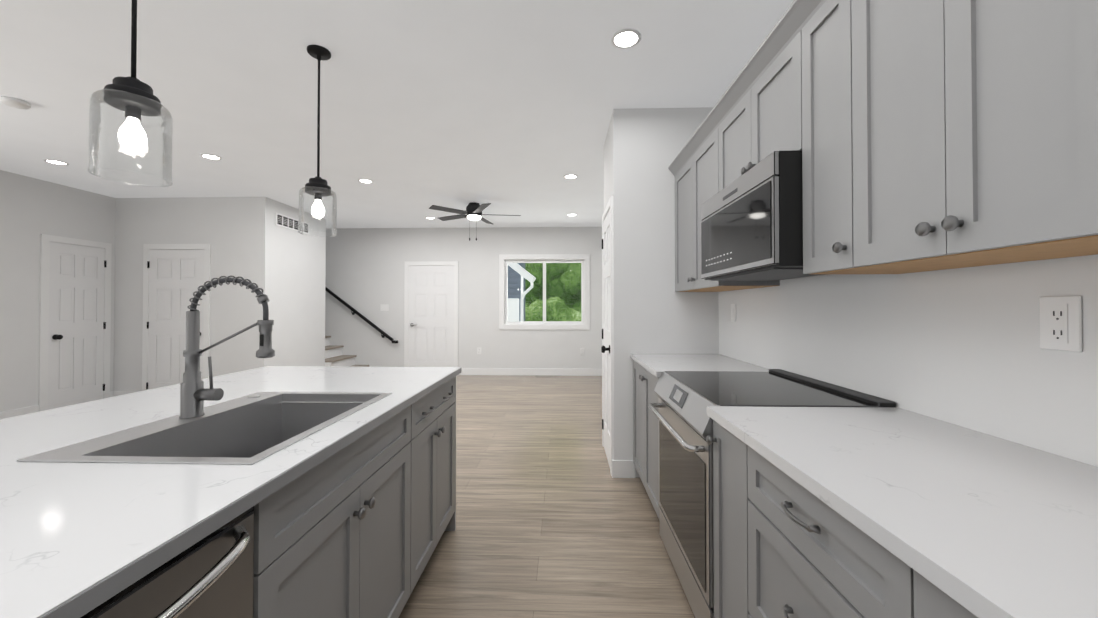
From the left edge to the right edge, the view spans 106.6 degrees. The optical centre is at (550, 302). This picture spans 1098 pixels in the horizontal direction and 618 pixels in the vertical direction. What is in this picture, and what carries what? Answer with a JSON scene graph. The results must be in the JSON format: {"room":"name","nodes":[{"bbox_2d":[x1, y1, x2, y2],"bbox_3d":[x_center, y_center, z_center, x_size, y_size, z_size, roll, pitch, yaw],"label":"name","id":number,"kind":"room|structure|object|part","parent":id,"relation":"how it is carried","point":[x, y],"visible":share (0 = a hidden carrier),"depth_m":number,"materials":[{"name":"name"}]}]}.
{"room":"kitchen","nodes":[
{"label":"kitchen","id":0,"kind":"room"},
{"bbox_2d":[0,170,115,411],"bbox_3d":[-6.054,-0.085,2.594,0.120,2.740,10.300,0,-1,2],"label":"wall","id":1,"kind":"structure","parent":0,"point":[32,209],"depth_m":4.65,"materials":[{"name":"paint"}]},
{"bbox_2d":[0,405,38,418],"bbox_3d":[-6.033,1.206,1.079,0.013,0.125,7.302,0,-1,2],"label":"baseboard","id":2,"kind":"structure","parent":1,"relation":"attached to","point":[21,411],"depth_m":4.56,"materials":[{"name":"white wood"}]},
{"bbox_2d":[38,234,111,410],"bbox_3d":[-5.875,0.258,5.109,0.080,2.110,0.735,0,-1,2],"label":"door","id":3,"kind":"structure","parent":1,"relation":"attached to","point":[74,321],"depth_m":5.07,"materials":[{"name":"white wood"}]},
{"bbox_2d":[110,391,139,396],"bbox_3d":[-5.697,1.255,5.505,0.412,0.125,0.030,0,-1,2],"label":"baseboard","id":4,"kind":"structure","parent":1,"relation":"attached to","point":[113,393],"depth_m":5.51,"materials":[{"name":"white wood"}]},
{"bbox_2d":[0,0,793,227],"bbox_3d":[-2.385,-1.486,2.495,7.460,0.060,10.540,0,-1,2],"label":"ceiling","id":5,"kind":"structure","parent":0,"point":[504,107],"depth_m":2.80,"materials":[{"name":"paint"}]},
{"bbox_2d":[0,96,30,109],"bbox_3d":[-3.842,-1.432,2.940,0.136,0.036,0.136,0,-1,2],"label":"smoke detector","id":6,"kind":"object","parent":5,"relation":"attached to","point":[15,102],"visible":1,"depth_m":2.92,"materials":[{"name":"white plastic"}]},
{"bbox_2d":[44,159,68,164],"bbox_3d":[-5.045,-1.433,4.178,0.166,0.007,0.166,0,-1,2],"label":"recessed light","id":7,"kind":"object","parent":5,"relation":"in","point":[55,162],"visible":1,"depth_m":4.18,"materials":[{"name":"white plastic"}]},
{"bbox_2d":[87,0,172,186],"bbox_3d":[-1.371,-0.938,1.347,0.196,1.060,0.196,0,-1,2],"label":"pendant light","id":8,"kind":"object","parent":5,"relation":"hanging from","point":[133,98],"visible":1,"depth_m":1.33,"materials":[{"name":"clear glass"}]},
{"bbox_2d":[200,153,221,159],"bbox_3d":[-3.338,-1.435,4.025,0.166,0.007,0.166,0,-1,2],"label":"recessed light","id":9,"kind":"object","parent":5,"relation":"in","point":[210,156],"visible":1,"depth_m":4.01,"materials":[{"name":"white plastic"}]},
{"bbox_2d":[298,45,336,236],"bbox_3d":[-1.339,-0.926,2.364,0.196,1.060,0.196,0,-1,2],"label":"pendant light","id":10,"kind":"object","parent":5,"relation":"hanging from","point":[317,187],"visible":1,"depth_m":2.35,"materials":[{"name":"clear glass"}]},
{"bbox_2d":[358,179,372,182],"bbox_3d":[-2.164,-1.426,4.799,0.166,0.007,0.166,0,-1,2],"label":"recessed light","id":11,"kind":"object","parent":5,"relation":"in","point":[365,180],"visible":1,"depth_m":4.79,"materials":[{"name":"white plastic"}]},
{"bbox_2d":[429,202,520,240],"bbox_3d":[-1.062,-1.148,5.873,1.282,0.540,1.289,0,-1,2],"label":"ceiling fan","id":12,"kind":"object","parent":5,"relation":"hanging from","point":[473,211],"visible":1,"depth_m":5.76,"materials":[{"name":"black metal"}]},
{"bbox_2d":[563,174,577,178],"bbox_3d":[0.232,-1.428,4.635,0.166,0.007,0.166,0,-1,2],"label":"recessed light","id":13,"kind":"object","parent":5,"relation":"in","point":[570,176],"visible":1,"depth_m":4.62,"materials":[{"name":"white plastic"}]},
{"bbox_2d":[611,28,640,48],"bbox_3d":[0.418,-1.454,2.258,0.166,0.007,0.166,0,-1,2],"label":"recessed light","id":14,"kind":"object","parent":5,"relation":"in","point":[625,38],"visible":1,"depth_m":2.25,"materials":[{"name":"white plastic"}]},
{"bbox_2d":[325,227,601,368],"bbox_3d":[-2.224,-0.028,7.687,7.460,2.740,0.120,0,-1,2],"label":"wall","id":15,"kind":"structure","parent":0,"point":[365,271],"depth_m":7.61,"materials":[{"name":"paint"}]},
{"bbox_2d":[325,287,397,342],"bbox_3d":[-3.732,0.065,7.626,1.832,1.372,0.092,0,-1,2],"label":"stair handrail","id":16,"kind":"object","parent":15,"relation":"attached to","point":[382,332],"visible":0.65,"depth_m":7.58,"materials":[{"name":"black metal"}]},
{"bbox_2d":[380,304,388,310],"bbox_3d":[-3.095,0.091,7.647,0.160,0.120,0.009,0,-1,2],"label":"light switch","id":17,"kind":"object","parent":15,"relation":"attached to","point":[384,307],"visible":1,"depth_m":7.65,"materials":[{"name":"white plastic"}]},
{"bbox_2d":[404,261,457,366],"bbox_3d":[-2.215,0.286,7.591,1.007,2.110,0.064,0,-1,2],"label":"door","id":18,"kind":"structure","parent":15,"relation":"attached to","point":[430,313],"depth_m":7.61,"materials":[{"name":"white wood"}]},
{"bbox_2d":[458,368,601,375],"bbox_3d":[-0.163,1.278,7.542,3.092,0.125,0.013,0,-1,2],"label":"baseboard","id":19,"kind":"structure","parent":15,"relation":"attached to","point":[465,371],"depth_m":7.54,"materials":[{"name":"white wood"}]},
{"bbox_2d":[499,254,589,329],"bbox_3d":[-0.107,-0.199,7.604,1.677,1.390,0.118,0,-1,2],"label":"window","id":20,"kind":"structure","parent":15,"relation":"in","point":[584,257],"depth_m":7.57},
{"bbox_3d":[-0.106,-0.199,7.623,1.469,1.182,0.050,0,-1,2],"label":"window sash","id":21,"kind":"part","parent":20,"relation":"part of","materials":[{"name":"white plastic"}]},
{"bbox_2d":[399,375,694,617],"bbox_3d":[-2.385,1.309,2.465,7.460,0.050,10.540,0,-1,2],"label":"floor","id":22,"kind":"structure","parent":0,"point":[554,519],"depth_m":2.39,"materials":[{"name":"brown wood"}]},
{"bbox_2d":[113,197,325,390],"bbox_3d":[-4.841,-0.045,6.208,2.080,2.740,1.400,0,-1,2],"label":"wall block","id":23,"kind":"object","parent":22,"relation":"on","point":[284,269],"visible":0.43,"depth_m":5.53,"materials":[{"name":"paint"}]},
{"bbox_2d":[142,244,210,390],"bbox_3d":[-5.029,0.262,5.470,0.920,2.110,0.080,0,-1,2],"label":"door","id":24,"kind":"structure","parent":23,"relation":"attached to","point":[175,276],"depth_m":5.50,"materials":[{"name":"white wood"}]},
{"bbox_2d":[275,212,308,234],"bbox_3d":[-3.797,-1.161,6.048,0.015,0.180,0.760,0,-1,2],"label":"air vent grille","id":25,"kind":"object","parent":23,"relation":"attached to","point":[285,221],"visible":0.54,"depth_m":5.93,"materials":[{"name":"white plastic"}]},
{"bbox_2d":[64,370,461,617],"bbox_3d":[-1.108,0.822,0.659,1.106,0.884,3.358,0,-1,2],"label":"kitchen island","id":26,"kind":"object","parent":22,"relation":"on","point":[355,515],"depth_m":1.20,"materials":[{"name":"grey wood"}]},
{"bbox_2d":[80,506,253,617],"bbox_3d":[-0.854,0.772,0.515,0.664,0.771,0.600,0,-1,2],"label":"dishwasher","id":27,"kind":"object","parent":26,"relation":"in","point":[210,575],"visible":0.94,"depth_m":0.68,"materials":[{"name":"silver metal"}]},
{"bbox_2d":[0,366,459,617],"bbox_3d":[-1.131,0.365,0.648,1.140,0.030,3.424,0,-1,2],"label":"island countertop","id":28,"kind":"structure","parent":26,"relation":"on","point":[70,531],"depth_m":0.77,"materials":[{"name":"white stone"}]},
{"bbox_2d":[17,392,391,463],"bbox_3d":[-0.905,0.466,1.262,0.535,0.236,0.730,0,-1,2],"label":"sink basin","id":29,"kind":"object","parent":28,"relation":"in","point":[253,428],"visible":0.35,"depth_m":1.30,"materials":[{"name":"silver metal"}]},
{"bbox_2d":[179,275,274,418],"bbox_3d":[-0.999,0.134,1.269,0.287,0.437,0.060,0,-1,2],"label":"spring faucet","id":30,"kind":"object","parent":28,"relation":"on","point":[194,393],"visible":1,"depth_m":1.26,"materials":[{"name":"silver metal"}]},
{"bbox_2d":[325,336,368,366],"bbox_3d":[-4.507,0.527,7.292,2.230,1.620,0.794,0,-1,2],"label":"stairs","id":31,"kind":"structure","parent":22,"relation":"on","point":[334,357],"depth_m":7.37,"materials":[{"name":"white wood"}]},
{"bbox_2d":[633,361,660,519],"bbox_3d":[0.914,0.844,2.589,0.628,0.884,0.853,0,-1,2],"label":"base cabinet","id":32,"kind":"object","parent":22,"relation":"on","point":[645,423],"depth_m":2.54,"materials":[{"name":"wood"}]},
{"bbox_2d":[630,353,768,376],"bbox_3d":[0.904,0.387,2.594,0.648,0.030,0.853,0,-1,2],"label":"countertop","id":33,"kind":"structure","parent":32,"relation":"on","point":[653,363],"depth_m":2.49,"materials":[{"name":"white stone"}]},
{"bbox_2d":[706,421,733,617],"bbox_3d":[0.873,0.829,1.271,0.628,0.884,0.265,0,-1,2],"label":"base cabinet","id":34,"kind":"object","parent":22,"relation":"on","point":[723,504],"depth_m":1.35,"materials":[{"name":"wood"}]},
{"bbox_2d":[648,369,895,617],"bbox_3d":[0.848,0.811,1.784,0.706,0.932,0.754,0,-1,2],"label":"range oven","id":35,"kind":"object","parent":22,"relation":"on","point":[685,400],"visible":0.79,"depth_m":1.65,"materials":[{"name":"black metal"}]},
{"bbox_2d":[730,437,893,617],"bbox_3d":[0.860,0.825,0.863,0.628,0.884,0.657,0,-1,2],"label":"base cabinet","id":36,"kind":"object","parent":22,"relation":"on","point":[794,557],"depth_m":0.92,"materials":[{"name":"wood"}]},
{"bbox_2d":[707,406,1097,617],"bbox_3d":[0.833,0.361,0.301,0.648,0.030,2.215,0,-1,2],"label":"countertop","id":37,"kind":"structure","parent":36,"relation":"on","point":[1001,528],"depth_m":0.74,"materials":[{"name":"white stone"}]},
{"bbox_2d":[894,561,973,617],"bbox_3d":[0.841,0.818,0.251,0.628,0.884,0.685,0,-1,2],"label":"base cabinet","id":38,"kind":"object","parent":22,"relation":"on","point":[913,598],"depth_m":0.60,"materials":[{"name":"wood"}]},
{"bbox_2d":[604,107,715,476],"bbox_3d":[0.859,-0.076,3.395,0.750,2.740,0.730,0,-1,2],"label":"wall","id":39,"kind":"structure","parent":0,"point":[640,146],"depth_m":3.04,"materials":[{"name":"paint"}]},
{"bbox_2d":[601,195,613,475],"bbox_3d":[0.445,0.247,3.409,0.080,2.095,0.710,0,-1,2],"label":"door","id":40,"kind":"structure","parent":39,"relation":"attached to","point":[607,348],"depth_m":3.31,"materials":[{"name":"white wood"}]},
{"bbox_2d":[716,254,1097,466],"bbox_3d":[1.283,-0.087,2.366,0.120,2.740,10.300,0,-1,2],"label":"wall","id":41,"kind":"structure","parent":0,"point":[959,346],"depth_m":1.22,"materials":[{"name":"paint"}]},
{"bbox_2d":[672,112,779,291],"bbox_3d":[1.069,-0.549,2.599,0.319,0.926,0.853,0,-1,2],"label":"upper cabinet","id":42,"kind":"object","parent":41,"relation":"attached to","point":[694,171],"depth_m":2.57,"materials":[{"name":"grey wood"}]},
{"bbox_2d":[731,304,735,321],"bbox_3d":[1.229,0.067,2.746,0.009,0.120,0.075,0,-1,2],"label":"light switch","id":43,"kind":"object","parent":41,"relation":"attached to","point":[733,312],"visible":1,"depth_m":2.73,"materials":[{"name":"white plastic"}]},
{"bbox_2d":[716,12,795,193],"bbox_3d":[1.044,-0.774,1.796,0.319,0.493,0.760,0,-1,2],"label":"upper cabinet","id":44,"kind":"object","parent":41,"relation":"attached to","point":[757,119],"depth_m":1.72,"materials":[{"name":"grey wood"}]},
{"bbox_2d":[701,150,824,280],"bbox_3d":[0.993,-0.321,1.792,0.415,0.408,0.754,0,-1,2],"label":"microwave","id":45,"kind":"object","parent":44,"relation":"attached to","point":[752,224],"visible":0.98,"depth_m":1.56,"materials":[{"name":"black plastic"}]},
{"bbox_2d":[792,0,831,273],"bbox_3d":[1.027,-0.564,1.262,0.319,0.926,0.304,0,-1,2],"label":"upper cabinet","id":46,"kind":"object","parent":41,"relation":"attached to","point":[810,17],"depth_m":1.36,"materials":[{"name":"grey wood"}]},
{"bbox_2d":[828,0,1097,273],"bbox_3d":[1.015,-0.568,0.881,0.319,0.926,0.682,0,-1,2],"label":"upper cabinet","id":47,"kind":"object","parent":41,"relation":"attached to","point":[927,135],"depth_m":0.90,"materials":[{"name":"grey wood"}]},
{"bbox_2d":[1039,296,1081,351],"bbox_3d":[1.173,0.047,0.942,0.008,0.125,0.078,0,-1,2],"label":"outlet","id":48,"kind":"object","parent":41,"relation":"attached to","point":[1061,323],"visible":1,"depth_m":0.94,"materials":[{"name":"white plastic"}]},
{"bbox_2d":[1052,0,1097,247],"bbox_3d":[0.998,-0.574,0.310,0.319,0.926,0.699,0,-1,2],"label":"upper cabinet","id":49,"kind":"object","parent":41,"relation":"attached to","point":[1074,22],"depth_m":0.67,"materials":[{"name":"grey wood"}]},
{"label":"outside","id":50,"kind":"structure","parent":0,"visible":0},
{"bbox_2d":[508,263,535,320],"bbox_3d":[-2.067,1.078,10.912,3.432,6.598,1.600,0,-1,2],"label":"neighbouring house","id":51,"kind":"structure","parent":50,"point":[516,293],"depth_m":10.44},
{"bbox_2d":[525,263,580,320],"bbox_3d":[0.496,0.690,14.143,7.101,7.446,3.897,0,-1,2],"label":"trees","id":52,"kind":"object","parent":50,"point":[555,306],"depth_m":12.54,"materials":[{"name":"green plant"}]}
]}

